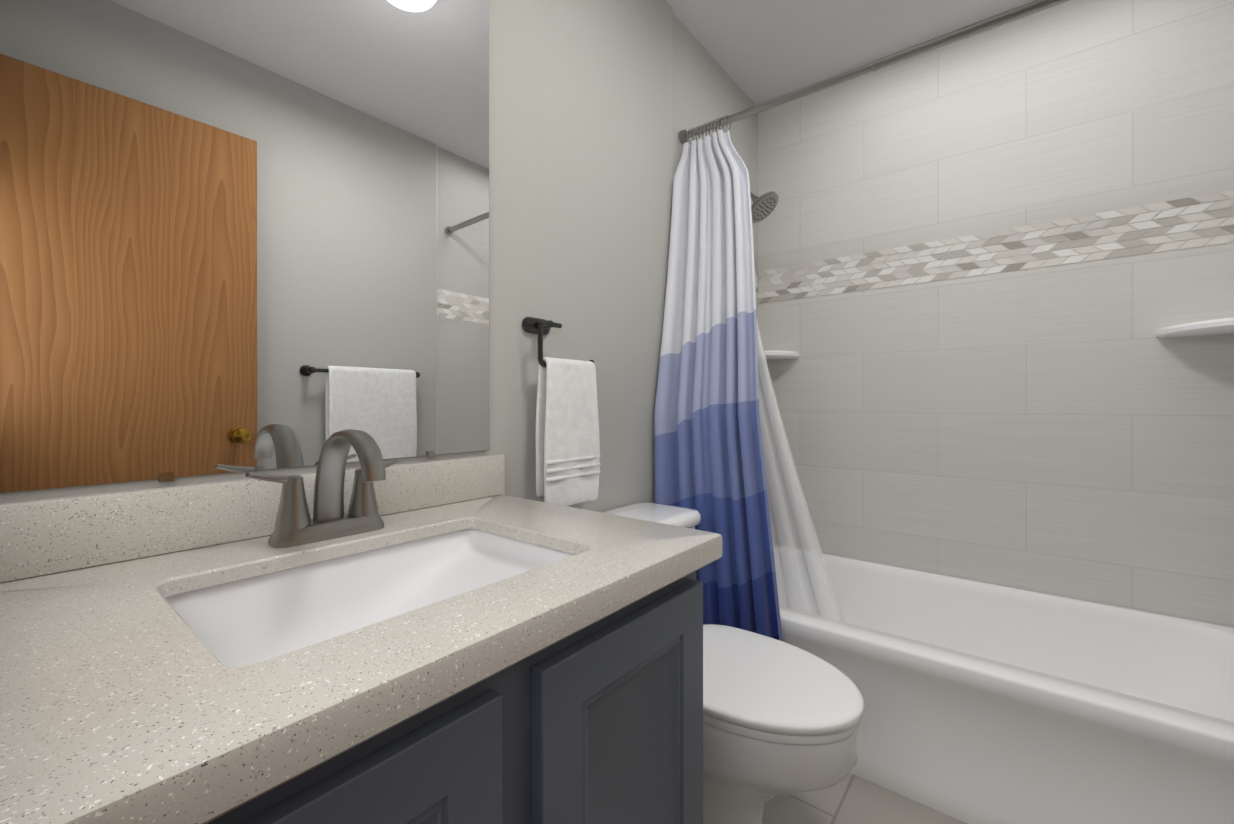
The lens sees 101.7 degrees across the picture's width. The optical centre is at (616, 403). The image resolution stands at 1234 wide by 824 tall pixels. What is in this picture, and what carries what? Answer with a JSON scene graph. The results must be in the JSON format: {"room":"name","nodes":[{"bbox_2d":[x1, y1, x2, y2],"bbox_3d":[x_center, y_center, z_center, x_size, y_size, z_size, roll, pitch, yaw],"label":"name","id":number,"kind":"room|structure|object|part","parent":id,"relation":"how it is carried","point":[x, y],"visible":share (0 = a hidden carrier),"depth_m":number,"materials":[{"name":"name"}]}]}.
{"room":"bathroom","nodes":[
{"label":"bathroom","id":0,"kind":"room"},
{"bbox_2d":[0,0,672,511],"bbox_3d":[-0.362,-0.177,1.113,0.100,2.355,1.640,0,0,39],"label":"wall","id":1,"kind":"structure","parent":0,"point":[580,152],"depth_m":1.36,"materials":[{"name":"grey paint"}]},
{"bbox_2d":[0,0,488,492],"bbox_3d":[-0.525,-0.428,0.824,0.006,1.063,0.761,0,0,39],"label":"mirror","id":2,"kind":"object","parent":1,"relation":"attached to","point":[242,235],"visible":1,"depth_m":0.76,"materials":[{"name":"clear glass"}]},
{"bbox_2d":[158,472,173,481],"bbox_3d":[-0.624,0.102,0.695,0.003,0.012,0.016,0,0,39],"label":"mirror clip","id":3,"kind":"object","parent":2,"relation":"attached to","point":[165,477],"visible":1,"depth_m":0.69,"materials":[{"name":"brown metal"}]},
{"bbox_2d":[427,451,434,457],"bbox_3d":[-0.373,0.101,1.007,0.003,0.012,0.016,0,0,39],"label":"mirror clip","id":4,"kind":"object","parent":2,"relation":"attached to","point":[430,453],"visible":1,"depth_m":1.00,"materials":[{"name":"silver metal"}]},
{"bbox_2d":[522,317,599,505],"bbox_3d":[-0.134,0.023,1.254,0.076,0.464,0.201,0,0,39],"label":"towel ring","id":5,"kind":"object","parent":1,"relation":"attached to","point":[567,440],"visible":0.98,"depth_m":1.21,"materials":[{"name":"white fabric"}]},
{"bbox_2d":[535,357,599,505],"bbox_3d":[-0.120,0.073,1.250,0.047,0.367,0.192,0,0,39],"label":"towel","id":6,"kind":"object","parent":5,"relation":"hanging from","point":[567,440],"depth_m":1.22,"materials":[{"name":"white fabric"}]},
{"bbox_2d":[673,13,757,321],"bbox_3d":[0.406,-0.179,2.087,0.100,2.355,0.840,0,0,39],"label":"wall tile","id":7,"kind":"structure","parent":1,"relation":"attached to","point":[706,88],"depth_m":1.92,"materials":[{"name":"beige tile"}]},
{"bbox_2d":[755,270,757,303],"bbox_3d":[0.414,-0.531,2.016,0.001,0.150,0.739,0,0,39],"label":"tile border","id":8,"kind":"structure","parent":7,"relation":"attached to","point":[756,280],"depth_m":2.29,"materials":[{"name":"white tile"}]},
{"bbox_2d":[750,191,778,222],"bbox_3d":[0.519,-0.798,1.969,0.222,0.177,0.136,0,0,39],"label":"shower head","id":9,"kind":"object","parent":7,"relation":"attached to","point":[763,206],"visible":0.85,"depth_m":1.92},
{"bbox_2d":[679,0,1070,143],"bbox_3d":[0.810,-0.935,1.318,1.491,0.062,0.042,0,0,39],"label":"curtain rod","id":10,"kind":"object","parent":7,"relation":"attached to","point":[1001,19],"visible":0.92,"depth_m":1.35,"materials":[{"name":"silver metal"}]},
{"bbox_2d":[654,115,844,640],"bbox_3d":[0.403,-0.082,1.567,0.541,1.762,0.311,0,0,39],"label":"shower curtain","id":11,"kind":"object","parent":10,"relation":"hanging from","point":[725,467],"visible":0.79,"depth_m":1.59,"materials":[{"name":"fabric"}]},
{"bbox_2d":[667,0,1033,105],"bbox_3d":[0.513,-1.395,0.947,1.694,0.080,2.480,0,0,39],"label":"ceiling","id":12,"kind":"structure","parent":0,"point":[761,51],"depth_m":1.83,"materials":[{"name":"grey paint"}]},
{"bbox_2d":[763,773,966,823],"bbox_3d":[0.513,1.040,0.950,1.694,0.080,2.480,0,0,39],"label":"floor","id":13,"kind":"structure","parent":0,"point":[850,798],"depth_m":1.24,"materials":[{"name":"tile"}]},
{"bbox_2d":[0,429,721,823],"bbox_3d":[-0.301,0.519,0.660,0.560,0.963,0.802,0,0,39],"label":"bathroom vanity","id":14,"kind":"object","parent":13,"relation":"on","point":[374,639],"visible":1,"depth_m":0.55,"materials":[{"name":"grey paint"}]},
{"bbox_2d":[245,429,397,547],"bbox_3d":[-0.399,0.121,0.746,0.181,0.167,0.216,0,0,39],"label":"faucet","id":15,"kind":"object","parent":14,"relation":"on","point":[329,527],"depth_m":0.76,"materials":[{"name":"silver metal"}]},
{"bbox_2d":[165,529,574,665],"bbox_3d":[-0.282,0.296,0.651,0.365,0.140,0.490,0,0,39],"label":"sink","id":16,"kind":"object","parent":14,"relation":"in","point":[258,614],"depth_m":0.74,"materials":[{"name":"white ceramic"}]},
{"bbox_3d":[-0.222,0.572,0.354,0.019,0.588,0.340,0,0,39],"label":"door","id":17,"kind":"part","parent":14,"relation":"part of","materials":[{"name":"grey paint"}]},
{"bbox_3d":[0.022,0.572,0.657,0.019,0.588,0.338,0,0,39],"label":"door","id":18,"kind":"part","parent":14,"relation":"part of","materials":[{"name":"grey paint"}]},
{"bbox_2d":[601,502,863,823],"bbox_3d":[0.204,0.652,1.185,0.691,0.697,0.474,0,0,39],"label":"toilet","id":19,"kind":"object","parent":13,"relation":"on","point":[781,717],"visible":0.48,"depth_m":0.99,"materials":[{"name":"white ceramic"}]},
{"bbox_3d":[0.024,0.324,1.330,0.219,0.042,0.474,0,0,39],"label":"tank lid","id":20,"kind":"part","parent":19,"relation":"part of","materials":[{"name":"white ceramic"}]},
{"bbox_3d":[0.253,0.814,1.146,0.553,0.372,0.355,0,0,39],"label":"bowl","id":21,"kind":"part","parent":19,"relation":"part of","materials":[{"name":"white ceramic"}]},
{"bbox_3d":[0.298,0.619,1.110,0.441,0.017,0.357,0,0,39],"label":"seat","id":22,"kind":"part","parent":19,"relation":"part of","materials":[{"name":"white plastic"}]},
{"bbox_3d":[0.298,0.597,1.109,0.449,0.023,0.365,0,0,39],"label":"lid","id":23,"kind":"part","parent":19,"relation":"part of","materials":[{"name":"white plastic"}]},
{"bbox_2d":[779,553,1233,823],"bbox_3d":[0.993,0.815,1.547,1.490,0.370,0.745,0,0,39],"label":"bathtub","id":24,"kind":"object","parent":13,"relation":"on","point":[988,703],"visible":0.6,"depth_m":1.27,"materials":[{"name":"white ceramic"}]},
{"bbox_2d":[758,0,1233,626],"bbox_3d":[1.259,-0.178,1.876,1.494,2.355,0.100,0,0,39],"label":"wall tile","id":25,"kind":"structure","parent":0,"point":[1064,430],"depth_m":1.71,"materials":[{"name":"beige tile"}]},
{"bbox_2d":[764,351,798,359],"bbox_3d":[0.660,-0.210,2.171,0.190,0.028,0.190,0,0,39],"label":"corner shelf","id":26,"kind":"object","parent":25,"relation":"attached to","point":[774,355],"visible":0.58,"depth_m":2.13,"materials":[{"name":"white ceramic"}]},
{"bbox_2d":[758,190,1233,303],"bbox_3d":[1.226,-0.531,1.836,1.494,0.150,0.001,0,0,39],"label":"decorative tile border","id":27,"kind":"structure","parent":25,"relation":"attached to","point":[1193,222],"depth_m":1.71,"materials":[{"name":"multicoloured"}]},
{"bbox_2d":[1156,317,1233,338],"bbox_3d":[1.643,-0.209,1.351,0.235,0.028,0.235,0,0,39],"label":"corner shelf","id":28,"kind":"object","parent":25,"relation":"attached to","point":[1223,326],"visible":1,"depth_m":1.38,"materials":[{"name":"white ceramic"}]}
]}

